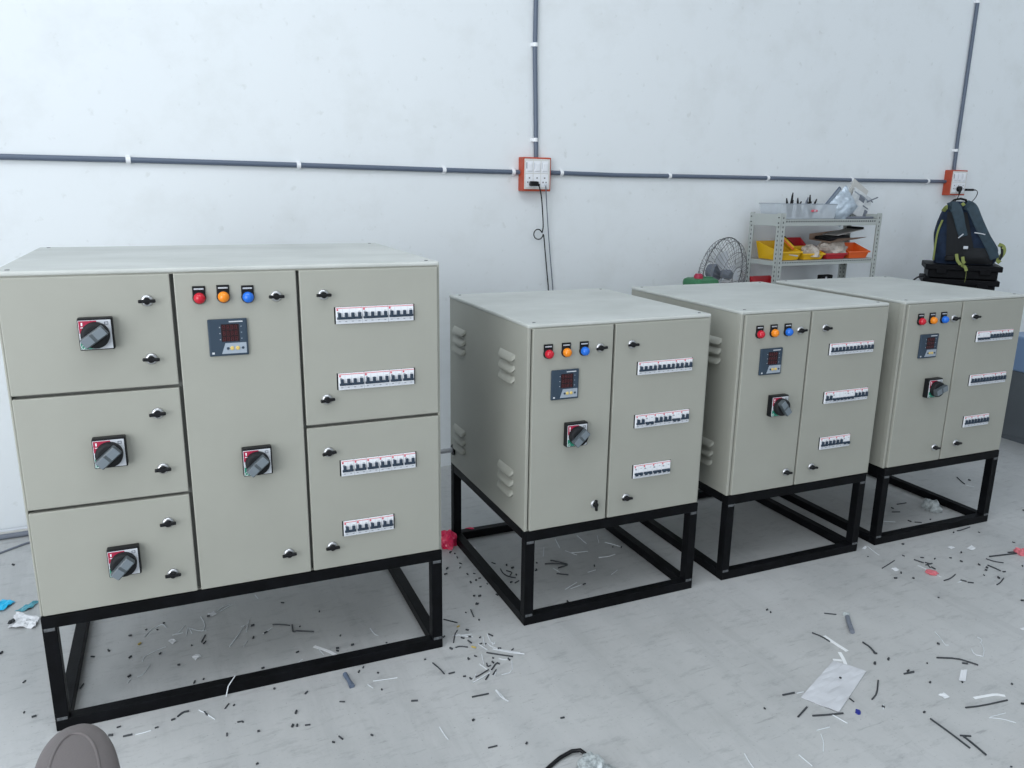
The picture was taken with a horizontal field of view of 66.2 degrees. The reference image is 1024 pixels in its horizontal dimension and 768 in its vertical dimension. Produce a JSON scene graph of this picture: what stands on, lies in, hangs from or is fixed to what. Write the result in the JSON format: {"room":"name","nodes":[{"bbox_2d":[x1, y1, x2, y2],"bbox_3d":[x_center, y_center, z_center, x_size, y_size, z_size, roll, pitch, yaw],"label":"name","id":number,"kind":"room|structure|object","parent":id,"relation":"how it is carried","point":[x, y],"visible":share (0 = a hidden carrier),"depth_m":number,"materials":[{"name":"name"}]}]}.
{"room":"electrical workshop","nodes":[
{"label":"electrical workshop","id":0,"kind":"room"},
{"bbox_2d":[0,0,1023,529],"bbox_3d":[1.515,-2.012,4.587,12.200,4.600,0.201,-6,16,-25],"label":"wall","id":1,"kind":"structure","parent":0,"point":[871,89],"depth_m":3.91,"materials":[{"name":"white paint"}]},
{"bbox_2d":[0,154,519,175],"bbox_3d":[-1.807,-0.885,3.095,4.120,0.048,0.030,-6,16,-25],"label":"conduit","id":2,"kind":"object","parent":1,"relation":"attached to","point":[127,159],"visible":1,"depth_m":3.39,"materials":[{"name":"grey plastic"}]},
{"bbox_2d":[518,157,550,190],"bbox_3d":[0.117,-1.064,3.983,0.158,0.166,0.067,-6,16,-25],"label":"switch box","id":3,"kind":"object","parent":1,"relation":"attached to","point":[538,169],"visible":1,"depth_m":3.96,"materials":[{"name":"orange plastic"}]},
{"bbox_2d":[526,161,532,172],"bbox_3d":[0.089,-1.087,3.929,0.039,0.060,0.008,-6,16,-25],"label":"switch","id":4,"kind":"object","parent":3,"relation":"attached to","point":[529,164],"depth_m":3.93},
{"bbox_2d":[526,174,532,186],"bbox_3d":[0.087,-1.023,3.948,0.039,0.064,0.003,-6,16,-25],"label":"socket","id":5,"kind":"object","parent":3,"relation":"attached to","point":[529,177],"depth_m":3.95,"materials":[{"name":"white plastic"}]},
{"bbox_2d":[533,174,540,186],"bbox_3d":[0.126,-1.028,3.966,0.039,0.064,0.003,-6,16,-25],"label":"socket","id":6,"kind":"object","parent":3,"relation":"attached to","point":[536,177],"depth_m":3.96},
{"bbox_2d":[534,161,540,172],"bbox_3d":[0.128,-1.091,3.948,0.039,0.060,0.008,-6,16,-25],"label":"switch","id":7,"kind":"object","parent":3,"relation":"attached to","point":[537,164],"depth_m":3.95,"materials":[{"name":"white plastic"}]},
{"bbox_2d":[529,181,548,289],"bbox_3d":[0.176,-0.322,4.189,0.260,1.470,0.066,-10,18,-36],"label":"power cord","id":8,"kind":"object","parent":3,"relation":"hanging from","point":[531,183],"visible":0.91,"depth_m":4.06,"materials":[{"name":"black plastic"}]},
{"bbox_2d":[541,161,547,173],"bbox_3d":[0.167,-1.095,3.966,0.039,0.060,0.008,-6,16,-25],"label":"switch","id":9,"kind":"object","parent":3,"relation":"attached to","point":[544,164],"depth_m":3.96,"materials":[{"name":"white plastic"}]},
{"bbox_2d":[541,174,547,186],"bbox_3d":[0.165,-1.032,3.984,0.039,0.064,0.003,-6,16,-25],"label":"socket","id":10,"kind":"object","parent":3,"relation":"attached to","point":[544,177],"depth_m":3.98,"materials":[{"name":"white plastic"}]},
{"bbox_2d":[544,184,552,289],"bbox_3d":[0.233,-0.324,4.225,0.209,1.459,0.062,-7,16,-30],"label":"charging cord","id":11,"kind":"object","parent":3,"relation":"attached to","point":[545,185],"visible":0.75,"depth_m":4.10,"materials":[{"name":"grey plastic"}]},
{"bbox_2d":[531,0,537,156],"bbox_3d":[0.131,-2.502,3.643,0.050,2.830,0.026,-6,16,-25],"label":"conduit","id":12,"kind":"object","parent":1,"relation":"attached to","point":[534,43],"visible":0.95,"depth_m":3.88,"materials":[{"name":"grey plastic"}]},
{"bbox_2d":[551,169,946,183],"bbox_3d":[1.562,-1.229,4.683,3.080,0.043,0.030,-6,16,-25],"label":"conduit","id":13,"kind":"object","parent":1,"relation":"attached to","point":[560,172],"visible":0.98,"depth_m":4.54,"materials":[{"name":"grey plastic"}]},
{"bbox_2d":[942,170,967,194],"bbox_3d":[3.024,-1.372,5.350,0.158,0.166,0.067,-6,16,-25],"label":"switch box","id":14,"kind":"object","parent":1,"relation":"attached to","point":[955,178],"visible":1,"depth_m":5.32,"materials":[{"name":"orange plastic"}]},
{"bbox_2d":[952,182,956,191],"bbox_3d":[2.994,-1.331,5.314,0.039,0.064,0.003,-6,16,-25],"label":"socket","id":15,"kind":"object","parent":14,"relation":"attached to","point":[954,184],"depth_m":5.31,"materials":[{"name":"white plastic"}]},
{"bbox_2d":[953,173,957,181],"bbox_3d":[2.996,-1.395,5.296,0.039,0.060,0.008,-6,16,-25],"label":"switch","id":16,"kind":"object","parent":14,"relation":"attached to","point":[955,175],"depth_m":5.29,"materials":[{"name":"white plastic"}]},
{"bbox_2d":[956,186,962,197],"bbox_3d":[2.961,-0.626,5.489,0.170,1.473,0.031,-1,14,-7],"label":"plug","id":17,"kind":"object","parent":14,"relation":"hanging from","point":[959,188],"visible":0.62,"depth_m":5.32,"materials":[{"name":"black plastic"}]},
{"bbox_2d":[957,173,961,181],"bbox_3d":[3.035,-1.399,5.315,0.039,0.060,0.008,-6,16,-25],"label":"switch","id":18,"kind":"object","parent":14,"relation":"attached to","point":[959,175],"depth_m":5.31,"materials":[{"name":"white plastic"}]},
{"bbox_2d":[961,173,966,181],"bbox_3d":[3.074,-1.403,5.333,0.039,0.060,0.008,-6,16,-25],"label":"switch","id":19,"kind":"object","parent":14,"relation":"attached to","point":[963,175],"depth_m":5.33,"materials":[{"name":"white plastic"}]},
{"bbox_2d":[952,0,979,169],"bbox_3d":[3.022,-2.801,5.005,0.043,2.830,0.026,-6,16,-25],"label":"conduit","id":20,"kind":"object","parent":1,"relation":"attached to","point":[977,2],"visible":0.94,"depth_m":5.20,"materials":[{"name":"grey plastic"}]},
{"bbox_2d":[0,438,1023,767],"bbox_3d":[3.325,1.270,1.462,12.200,0.200,8.700,-6,16,-25],"label":"floor","id":21,"kind":"structure","parent":0,"point":[686,678],"depth_m":2.47,"materials":[{"name":"concrete"}]},
{"bbox_2d":[0,599,14,609],"bbox_3d":[-1.773,0.768,2.730,0.054,0.013,0.084,1,14,0],"label":"tape","id":22,"kind":"object","parent":21,"relation":"on","point":[4,603],"visible":1,"depth_m":2.74,"materials":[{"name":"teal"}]},
{"bbox_2d":[0,526,27,531],"bbox_3d":[-2.310,0.638,3.212,1.650,0.017,0.018,-6,16,-25],"label":"rod","id":23,"kind":"object","parent":21,"relation":"on","point":[24,527],"visible":0.02,"depth_m":3.31,"materials":[{"name":"grey plastic"}]},
{"bbox_2d":[0,528,27,534],"bbox_3d":[-2.298,0.644,3.189,1.650,0.017,0.018,-6,16,-25],"label":"rod","id":24,"kind":"object","parent":21,"relation":"on","point":[26,529],"visible":0.02,"depth_m":3.28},
{"bbox_2d":[0,531,28,539],"bbox_3d":[-2.283,0.650,3.157,1.650,0.021,0.022,-6,16,-25],"label":"rod","id":25,"kind":"object","parent":21,"relation":"on","point":[22,533],"visible":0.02,"depth_m":3.25,"materials":[{"name":"grey"}]},
{"bbox_2d":[0,541,29,553],"bbox_3d":[-2.078,0.676,3.093,0.042,0.009,0.652,13,19,41],"label":"cable","id":26,"kind":"object","parent":21,"relation":"on","point":[17,546],"visible":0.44,"depth_m":3.16,"materials":[{"name":"grey plastic"}]},
{"bbox_2d":[8,612,38,628],"bbox_3d":[-1.634,0.793,2.635,0.109,0.016,0.083,1,14,0],"label":"sheet","id":27,"kind":"object","parent":21,"relation":"on","point":[21,619],"visible":0.98,"depth_m":2.63,"materials":[{"name":"white paper"}]},
{"bbox_2d":[16,601,37,611],"bbox_3d":[-1.682,0.771,2.726,0.039,0.012,0.082,1,14,0],"label":"tape","id":28,"kind":"object","parent":21,"relation":"on","point":[31,605],"visible":0.98,"depth_m":2.72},
{"bbox_2d":[35,723,119,767],"bbox_3d":[-0.782,0.796,0.936,0.620,0.860,0.548,-7,16,-28],"label":"office chair","id":29,"kind":"object","parent":21,"relation":"on","point":[83,745],"visible":1,"depth_m":1.08,"materials":[{"name":"grey plastic"}]},
{"bbox_2d":[40,549,442,730],"bbox_3d":[-0.874,0.639,2.628,1.090,0.341,0.780,-5,15,-22],"label":"stand","id":30,"kind":"object","parent":21,"relation":"on","point":[64,686],"visible":0.6,"depth_m":2.28,"materials":[{"name":"metal"}]},
{"bbox_2d":[0,243,440,615],"bbox_3d":[-0.853,0.047,2.451,1.091,0.894,0.842,-5,15,-22],"label":"electrical panel","id":31,"kind":"object","parent":30,"relation":"on","point":[186,418],"visible":1,"depth_m":2.10,"materials":[{"name":"grey paint"}]},
{"bbox_2d":[77,316,115,350],"bbox_3d":[-1.014,-0.120,1.904,0.084,0.079,0.084,1,14,0],"label":"switch","id":32,"kind":"object","parent":31,"relation":"attached to","point":[94,333],"depth_m":1.90,"materials":[{"name":"black plastic"}]},
{"bbox_2d":[91,434,128,469],"bbox_3d":[-1.018,0.176,1.978,0.083,0.079,0.084,1,14,0],"label":"switch","id":33,"kind":"object","parent":31,"relation":"attached to","point":[108,451],"depth_m":1.97,"materials":[{"name":"black plastic"}]},
{"bbox_2d":[106,543,141,579],"bbox_3d":[-1.020,0.469,2.053,0.083,0.079,0.083,1,14,0],"label":"switch","id":34,"kind":"object","parent":31,"relation":"attached to","point":[123,560],"depth_m":2.05,"materials":[{"name":"black plastic"}]},
{"bbox_2d":[192,286,205,303],"bbox_3d":[-0.797,-0.225,1.994,0.034,0.046,0.031,1,14,0],"label":"lamp","id":35,"kind":"object","parent":31,"relation":"attached to","point":[198,292],"depth_m":1.99,"materials":[{"name":"red plastic"}]},
{"bbox_2d":[216,285,229,302],"bbox_3d":[-0.743,-0.230,2.016,0.034,0.046,0.031,1,14,0],"label":"lamp","id":36,"kind":"object","parent":31,"relation":"attached to","point":[222,291],"depth_m":2.01,"materials":[{"name":"orange plastic"}]},
{"bbox_2d":[241,285,254,302],"bbox_3d":[-0.688,-0.232,2.040,0.034,0.046,0.031,1,14,0],"label":"lamp","id":37,"kind":"object","parent":31,"relation":"attached to","point":[247,291],"depth_m":2.04,"materials":[{"name":"blue plastic"}]},
{"bbox_2d":[241,444,272,476],"bbox_3d":[-0.694,0.213,2.129,0.083,0.079,0.084,1,14,0],"label":"switch","id":38,"kind":"object","parent":31,"relation":"attached to","point":[256,459],"depth_m":2.12,"materials":[{"name":"black plastic"}]},
{"bbox_2d":[313,645,335,654],"bbox_3d":[-0.594,0.849,2.500,0.097,0.002,0.015,9,16,30],"label":"tape strip","id":39,"kind":"object","parent":21,"relation":"on","point":[315,646],"visible":0.82,"depth_m":2.50,"materials":[{"name":"white"}]},
{"bbox_2d":[343,672,354,687],"bbox_3d":[-0.488,0.885,2.345,0.018,0.018,0.067,-7,16,-28],"label":"tube piece","id":40,"kind":"object","parent":21,"relation":"on","point":[351,684],"visible":1,"depth_m":2.33,"materials":[{"name":"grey plastic"}]},
{"bbox_2d":[441,530,456,549],"bbox_3d":[-0.266,0.630,3.247,0.082,0.074,0.102,1,14,0],"label":"plastic","id":41,"kind":"object","parent":21,"relation":"on","point":[448,538],"visible":0.9,"depth_m":3.21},
{"bbox_2d":[486,652,512,656],"bbox_3d":[-0.039,0.859,2.491,0.087,0.004,0.005,4,14,13],"label":"wire offcut","id":42,"kind":"object","parent":21,"relation":"on","point":[486,652],"visible":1,"depth_m":2.49,"materials":[{"name":"grey"}]},
{"bbox_2d":[493,648,523,653],"bbox_3d":[-0.011,0.855,2.507,0.104,0.003,0.007,4,14,13],"label":"cable tie offcut","id":43,"kind":"object","parent":21,"relation":"on","point":[493,648],"visible":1,"depth_m":2.50,"materials":[{"name":"white plastic"}]},
{"bbox_2d":[546,748,586,767],"bbox_3d":[0.063,0.985,1.963,0.314,0.016,0.042,-11,18,-40],"label":"cable","id":44,"kind":"object","parent":21,"relation":"on","point":[577,750],"visible":0.96,"depth_m":2.04,"materials":[{"name":"black plastic"}]},
{"bbox_2d":[451,463,697,625],"bbox_3d":[0.209,0.541,3.080,0.688,0.341,0.742,-5,15,-23],"label":"stand","id":45,"kind":"object","parent":21,"relation":"on","point":[523,610],"visible":0.71,"depth_m":2.83,"materials":[{"name":"metal"}]},
{"bbox_2d":[449,288,710,531],"bbox_3d":[0.229,0.047,2.927,0.714,0.692,0.804,-5,15,-23],"label":"electrical panel","id":46,"kind":"object","parent":45,"relation":"on","point":[572,406],"visible":1,"depth_m":2.65,"materials":[{"name":"grey paint"}]},
{"bbox_2d":[441,444,454,454],"bbox_3d":[-0.269,0.270,3.171,0.069,0.044,0.044,-5,15,-23],"label":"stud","id":47,"kind":"object","parent":46,"relation":"attached to","point":[451,449],"visible":0.76,"depth_m":3.17,"materials":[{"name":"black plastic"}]},
{"bbox_2d":[543,344,553,358],"bbox_3d":[0.114,-0.100,2.445,0.034,0.046,0.031,1,14,0],"label":"lamp","id":48,"kind":"object","parent":46,"relation":"attached to","point":[548,349],"depth_m":2.44,"materials":[{"name":"red plastic"}]},
{"bbox_2d":[561,342,571,356],"bbox_3d":[0.172,-0.106,2.470,0.034,0.046,0.031,1,14,0],"label":"lamp","id":49,"kind":"object","parent":46,"relation":"attached to","point":[566,347],"depth_m":2.47,"materials":[{"name":"orange plastic"}]},
{"bbox_2d":[563,420,589,447],"bbox_3d":[0.210,0.166,2.534,0.084,0.079,0.084,1,14,0],"label":"switch","id":50,"kind":"object","parent":46,"relation":"attached to","point":[576,433],"depth_m":2.53,"materials":[{"name":"black plastic"}]},
{"bbox_2d":[579,341,589,355],"bbox_3d":[0.231,-0.111,2.495,0.034,0.046,0.031,1,14,0],"label":"lamp","id":51,"kind":"object","parent":46,"relation":"attached to","point":[584,346],"depth_m":2.49,"materials":[{"name":"blue plastic"}]},
{"bbox_2d":[576,751,605,767],"bbox_3d":[0.201,0.966,1.998,0.072,0.041,0.070,11,17,36],"label":"plastic wrap","id":52,"kind":"object","parent":21,"relation":"on","point":[588,760],"visible":1,"depth_m":1.99,"materials":[{"name":"plastic"}]},
{"bbox_2d":[683,273,718,284],"bbox_3d":[0.993,-0.092,4.266,0.160,1.016,0.150,-6,16,-25],"label":"machine","id":53,"kind":"object","parent":21,"relation":"on","point":[698,278],"visible":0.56,"depth_m":4.11,"materials":[{"name":"metal"}]},
{"bbox_2d":[698,237,747,282],"bbox_3d":[1.109,-0.241,4.503,0.363,1.194,0.386,8,16,26],"label":"pedestal fan","id":54,"kind":"object","parent":21,"relation":"on","point":[720,270],"visible":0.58,"depth_m":4.34,"materials":[{"name":"silver metal"}]},
{"bbox_2d":[640,473,866,579],"bbox_3d":[0.969,0.470,3.408,0.688,0.341,0.742,-5,15,-23],"label":"stand","id":55,"kind":"object","parent":21,"relation":"on","point":[721,569],"visible":0.56,"depth_m":3.12,"materials":[{"name":"metal"}]},
{"bbox_2d":[632,282,888,495],"bbox_3d":[0.988,-0.024,3.255,0.714,0.692,0.804,-5,15,-23],"label":"electrical panel","id":56,"kind":"object","parent":55,"relation":"on","point":[793,373],"visible":0.79,"depth_m":2.94,"materials":[{"name":"grey paint"}]},
{"bbox_2d":[755,325,764,338],"bbox_3d":[0.879,-0.182,2.775,0.034,0.046,0.031,1,14,0],"label":"lamp","id":57,"kind":"object","parent":56,"relation":"attached to","point":[759,329],"depth_m":2.77,"materials":[{"name":"red plastic"}]},
{"bbox_2d":[769,324,778,336],"bbox_3d":[0.937,-0.189,2.799,0.034,0.046,0.031,1,14,0],"label":"lamp","id":58,"kind":"object","parent":56,"relation":"attached to","point":[773,328],"depth_m":2.80,"materials":[{"name":"orange plastic"}]},
{"bbox_2d":[767,393,791,416],"bbox_3d":[0.977,0.082,2.865,0.082,0.079,0.083,1,14,0],"label":"switch","id":59,"kind":"object","parent":56,"relation":"attached to","point":[778,404],"depth_m":2.86,"materials":[{"name":"black plastic"}]},
{"bbox_2d":[784,323,793,335],"bbox_3d":[0.996,-0.194,2.824,0.034,0.046,0.031,1,14,0],"label":"lamp","id":60,"kind":"object","parent":56,"relation":"attached to","point":[788,327],"depth_m":2.82,"materials":[{"name":"blue plastic"}]},
{"bbox_2d":[745,212,881,283],"bbox_3d":[1.805,-0.378,4.826,0.809,1.322,0.252,-6,16,-25],"label":"storage rack","id":61,"kind":"object","parent":21,"relation":"on","point":[779,220],"visible":0.37,"depth_m":4.58,"materials":[{"name":"grey metal"}]},
{"bbox_2d":[750,275,771,282],"bbox_3d":[1.530,-0.481,4.654,0.168,0.300,0.204,-6,16,-25],"label":"storage bin","id":62,"kind":"object","parent":61,"relation":"on","point":[767,278],"visible":0.03,"depth_m":4.71,"materials":[{"name":"red plastic"}]},
{"bbox_2d":[756,240,802,259],"bbox_3d":[1.564,-0.784,4.605,0.178,0.100,0.204,-6,16,-25],"label":"storage bin","id":63,"kind":"object","parent":61,"relation":"on","point":[765,249],"visible":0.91,"depth_m":4.59,"materials":[{"name":"yellow plastic"}]},
{"bbox_2d":[784,236,793,249],"bbox_3d":[1.603,-0.822,4.572,0.094,0.082,0.030,-6,16,-25],"label":"tool","id":64,"kind":"object","parent":63,"relation":"in","point":[787,242],"visible":0.73,"depth_m":4.56,"materials":[{"name":"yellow plastic"}]},
{"bbox_2d":[787,237,805,245],"bbox_3d":[1.712,-0.828,4.759,0.168,0.115,0.074,-6,16,-25],"label":"storage bin","id":65,"kind":"object","parent":61,"relation":"on","point":[797,241],"visible":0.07,"depth_m":4.80,"materials":[{"name":"red plastic"}]},
{"bbox_2d":[759,186,841,218],"bbox_3d":[1.710,-1.065,4.598,0.521,0.185,0.182,-6,16,-25],"label":"clear tray","id":66,"kind":"object","parent":61,"relation":"on","point":[818,210],"depth_m":4.53,"materials":[{"name":"plastic"}]},
{"bbox_2d":[794,246,825,259],"bbox_3d":[1.743,-0.777,4.644,0.178,0.072,0.124,-6,16,-25],"label":"storage bin","id":67,"kind":"object","parent":61,"relation":"on","point":[802,256],"visible":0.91,"depth_m":4.60,"materials":[{"name":"yellow plastic"}]},
{"bbox_2d":[801,244,819,256],"bbox_3d":[1.762,-0.789,4.636,0.095,0.070,0.131,-6,16,-25],"label":"wrapped part","id":68,"kind":"object","parent":67,"relation":"in","point":[808,248],"visible":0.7,"depth_m":4.60,"materials":[{"name":"plastic"}]},
{"bbox_2d":[751,257,871,265],"bbox_3d":[1.812,-0.747,4.734,0.796,0.026,0.246,-6,16,-25],"label":"shelf","id":69,"kind":"object","parent":61,"relation":"attached to","point":[777,261],"depth_m":4.59,"materials":[{"name":"grey"}]},
{"bbox_2d":[817,274,832,278],"bbox_3d":[1.931,-0.529,4.877,0.090,0.300,0.042,-6,16,-25],"label":"case","id":70,"kind":"object","parent":61,"relation":"on","point":[823,276],"visible":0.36,"depth_m":4.83,"materials":[{"name":"black plastic"}]},
{"bbox_2d":[785,219,876,225],"bbox_3d":[1.815,-0.969,4.678,0.796,0.036,0.246,-6,16,-25],"label":"shelf","id":71,"kind":"object","parent":61,"relation":"attached to","point":[788,222],"depth_m":4.56,"materials":[{"name":"grey"}]},
{"bbox_2d":[820,250,847,258],"bbox_3d":[1.908,-0.792,4.722,0.178,0.068,0.124,-6,16,-25],"label":"storage bin","id":72,"kind":"object","parent":61,"relation":"on","point":[828,255],"visible":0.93,"depth_m":4.67,"materials":[{"name":"red plastic"}]},
{"bbox_2d":[816,241,847,252],"bbox_3d":[1.922,-0.829,4.725,0.174,0.080,0.196,9,16,29],"label":"plastic bag","id":73,"kind":"object","parent":72,"relation":"on","point":[834,247],"visible":0.74,"depth_m":4.67,"materials":[{"name":"plastic"}]},
{"bbox_2d":[809,230,864,242],"bbox_3d":[1.962,-0.888,4.727,0.252,0.062,0.212,-6,16,-25],"label":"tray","id":74,"kind":"object","parent":73,"relation":"on","point":[819,236],"visible":0.86,"depth_m":4.71,"materials":[{"name":"beige"}]},
{"bbox_2d":[823,226,863,235],"bbox_3d":[2.021,-0.934,4.784,0.218,0.050,0.120,-6,16,-25],"label":"sheet","id":75,"kind":"object","parent":74,"relation":"on","point":[848,229],"visible":1,"depth_m":4.78,"materials":[{"name":"black plastic"}]},
{"bbox_2d":[830,186,857,226],"bbox_3d":[1.961,-1.053,4.650,0.248,0.245,0.080,-6,15,-24],"label":"pouch","id":76,"kind":"object","parent":61,"relation":"on","point":[847,205],"visible":0.84,"depth_m":4.62,"materials":[{"name":"plastic"}]},
{"bbox_2d":[844,242,869,257],"bbox_3d":[2.076,-0.818,4.800,0.183,0.085,0.124,-6,16,-25],"label":"storage bin","id":77,"kind":"object","parent":61,"relation":"on","point":[854,250],"visible":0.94,"depth_m":4.79,"materials":[{"name":"orange plastic"}]},
{"bbox_2d":[849,179,867,194],"bbox_3d":[2.119,-1.173,4.809,0.181,0.163,0.011,-6,16,-25],"label":"card","id":78,"kind":"object","parent":61,"relation":"on","point":[855,183],"visible":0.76,"depth_m":4.79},
{"bbox_2d":[846,216,873,218],"bbox_3d":[2.076,-1.002,4.725,0.220,0.012,0.060,-6,16,-25],"label":"tray","id":79,"kind":"object","parent":61,"relation":"on","point":[849,217],"visible":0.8,"depth_m":4.71,"materials":[{"name":"grey"}]},
{"bbox_2d":[852,187,870,215],"bbox_3d":[2.131,-1.098,4.807,0.220,0.207,0.026,-6,16,-25],"label":"printed card","id":80,"kind":"object","parent":61,"relation":"on","point":[861,199],"visible":0.62,"depth_m":4.80,"materials":[{"name":"white"}]},
{"bbox_2d":[812,712,843,716],"bbox_3d":[0.896,0.938,2.227,0.093,0.004,0.006,-1,14,-8],"label":"wire offcut","id":81,"kind":"object","parent":21,"relation":"on","point":[840,712],"visible":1,"depth_m":2.22,"materials":[{"name":"grey"}]},
{"bbox_2d":[801,661,865,711],"bbox_3d":[0.973,0.904,2.366,0.108,0.004,0.261,12,18,38],"label":"paper sheet","id":82,"kind":"object","parent":21,"relation":"on","point":[828,690],"visible":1,"depth_m":2.35,"materials":[{"name":"paper"}]},
{"bbox_2d":[823,635,848,651],"bbox_3d":[1.063,0.853,2.581,0.014,0.002,0.098,-6,15,-24],"label":"tape strip","id":83,"kind":"object","parent":21,"relation":"on","point":[825,636],"visible":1,"depth_m":2.58,"materials":[{"name":"white"}]},
{"bbox_2d":[838,652,846,663],"bbox_3d":[1.051,0.876,2.489,0.013,0.002,0.090,3,14,7],"label":"tape strip","id":84,"kind":"object","parent":21,"relation":"on","point":[839,653],"visible":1,"depth_m":2.50,"materials":[{"name":"white"}]},
{"bbox_2d":[845,615,854,633],"bbox_3d":[1.155,0.822,2.684,0.017,0.015,0.098,4,14,13],"label":"tube piece","id":85,"kind":"object","parent":21,"relation":"on","point":[847,617],"visible":1,"depth_m":2.67,"materials":[{"name":"grey"}]},
{"bbox_2d":[871,680,878,699],"bbox_3d":[1.086,0.912,2.340,0.010,0.004,0.111,10,17,32],"label":"wire offcut","id":86,"kind":"object","parent":21,"relation":"on","point":[874,696],"visible":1,"depth_m":2.33,"materials":[{"name":"grey"}]},
{"bbox_2d":[779,450,998,544],"bbox_3d":[1.701,0.402,3.723,0.688,0.341,0.742,-5,15,-22],"label":"stand","id":87,"kind":"object","parent":21,"relation":"on","point":[875,536],"visible":0.57,"depth_m":3.46,"materials":[{"name":"metal"}]},
{"bbox_2d":[776,276,1023,467],"bbox_3d":[1.720,-0.092,3.570,0.714,0.692,0.804,-5,15,-22],"label":"electrical panel","id":88,"kind":"object","parent":87,"relation":"on","point":[949,352],"visible":0.7,"depth_m":3.26,"materials":[{"name":"grey paint"}]},
{"bbox_2d":[917,313,926,324],"bbox_3d":[1.615,-0.253,3.093,0.034,0.046,0.031,1,14,0],"label":"lamp","id":89,"kind":"object","parent":88,"relation":"attached to","point":[921,317],"depth_m":3.09,"materials":[{"name":"red plastic"}]},
{"bbox_2d":[928,312,937,323],"bbox_3d":[1.673,-0.259,3.117,0.034,0.046,0.031,1,14,0],"label":"lamp","id":90,"kind":"object","parent":88,"relation":"attached to","point":[932,316],"depth_m":3.12,"materials":[{"name":"orange plastic"}]},
{"bbox_2d":[922,377,947,397],"bbox_3d":[1.720,0.019,3.186,0.085,0.079,0.085,1,14,0],"label":"switch","id":91,"kind":"object","parent":88,"relation":"attached to","point":[932,387],"depth_m":3.18,"materials":[{"name":"black plastic"}]},
{"bbox_2d":[940,312,949,322],"bbox_3d":[1.732,-0.265,3.141,0.034,0.046,0.031,1,14,0],"label":"lamp","id":92,"kind":"object","parent":88,"relation":"attached to","point":[944,316],"depth_m":3.14,"materials":[{"name":"blue plastic"}]},
{"bbox_2d":[921,498,941,512],"bbox_3d":[1.977,0.565,3.698,0.082,0.045,0.127,1,14,0],"label":"plastic wrap","id":93,"kind":"object","parent":21,"relation":"on","point":[933,506],"visible":1,"depth_m":3.67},
{"bbox_2d":[925,569,938,575],"bbox_3d":[1.640,0.734,3.067,0.044,0.011,0.045,-11,18,-40],"label":"scrap","id":94,"kind":"object","parent":21,"relation":"on","point":[928,571],"visible":1,"depth_m":3.06,"materials":[{"name":"red"}]},
{"bbox_2d":[930,718,970,748],"bbox_3d":[1.204,0.959,2.159,0.006,0.004,0.127,-4,15,-20],"label":"wire offcut","id":95,"kind":"object","parent":21,"relation":"on","point":[934,721],"visible":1,"depth_m":2.16,"materials":[{"name":"grey"}]},
{"bbox_2d":[936,657,977,665],"bbox_3d":[1.415,0.878,2.497,0.119,0.004,0.021,6,15,18],"label":"wire offcut","id":96,"kind":"object","parent":21,"relation":"on","point":[936,657],"visible":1,"depth_m":2.50,"materials":[{"name":"grey"}]},
{"bbox_2d":[959,670,966,680],"bbox_3d":[1.391,0.897,2.418,0.017,0.004,0.080,10,17,33],"label":"paper scrap","id":97,"kind":"object","parent":21,"relation":"on","point":[963,673],"visible":1,"depth_m":2.42,"materials":[{"name":"white"}]},
{"bbox_2d":[963,735,986,755],"bbox_3d":[1.245,0.972,2.111,0.007,0.005,0.076,-3,15,-15],"label":"wire offcut","id":98,"kind":"object","parent":21,"relation":"on","point":[966,738],"visible":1,"depth_m":2.11,"materials":[{"name":"grey"}]},
{"bbox_2d":[965,699,1007,707],"bbox_3d":[1.382,0.931,2.283,0.149,0.004,0.008,-3,15,-14],"label":"wire offcut","id":99,"kind":"object","parent":21,"relation":"on","point":[1006,699],"visible":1,"depth_m":2.28,"materials":[{"name":"grey"}]},
{"bbox_2d":[973,693,1005,698],"bbox_3d":[1.410,0.923,2.321,0.103,0.002,0.018,-1,14,-7],"label":"tape strip","id":100,"kind":"object","parent":21,"relation":"on","point":[992,694],"visible":1,"depth_m":2.32,"materials":[{"name":"white"}]},
{"bbox_2d":[989,552,1016,556],"bbox_3d":[2.020,0.703,3.229,0.134,0.006,0.006,-3,14,-13],"label":"wire offcut","id":101,"kind":"object","parent":21,"relation":"on","point":[1015,552],"visible":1,"depth_m":3.23,"materials":[{"name":"grey"}]},
{"bbox_2d":[1001,332,1023,443],"bbox_3d":[3.300,0.032,4.700,0.554,0.630,0.497,-5,15,-22],"label":"base cabinet","id":102,"kind":"object","parent":21,"relation":"on","point":[1013,425],"visible":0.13,"depth_m":4.68,"materials":[{"name":"blue metal"}]},
{"bbox_2d":[1013,547,1023,555],"bbox_3d":[2.108,0.689,3.248,0.046,0.027,0.054,1,14,0],"label":"scrap","id":103,"kind":"object","parent":21,"relation":"on","point":[1017,550],"visible":1,"depth_m":3.24,"materials":[{"name":"red"}]},
{"bbox_3d":[2.866,-0.154,5.180,0.425,0.746,0.336,7,15,22],"label":"trunk","id":104,"kind":"object","parent":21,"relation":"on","visible":0},
{"bbox_3d":[2.878,-0.560,5.079,0.425,0.085,0.334,7,15,22],"label":"case","id":105,"kind":"object","parent":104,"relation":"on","visible":0},
{"bbox_2d":[919,273,999,289],"bbox_3d":[2.867,-0.646,5.058,0.425,0.085,0.334,7,15,22],"label":"case","id":106,"kind":"object","parent":105,"relation":"on","point":[980,284],"visible":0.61,"depth_m":4.90,"materials":[{"name":"black plastic"}]},
{"bbox_2d":[922,260,1002,280],"bbox_3d":[2.875,-0.731,5.036,0.425,0.085,0.334,7,15,22],"label":"case","id":107,"kind":"object","parent":106,"relation":"on","point":[931,269],"visible":0.98,"depth_m":4.91,"materials":[{"name":"black plastic"}]},
{"bbox_2d":[932,198,1005,278],"bbox_3d":[2.876,-0.907,4.926,0.404,0.509,0.301,6,15,20],"label":"backpack","id":108,"kind":"object","parent":107,"relation":"on","point":[962,236],"visible":1,"depth_m":4.90,"materials":[{"name":"blue fabric"}]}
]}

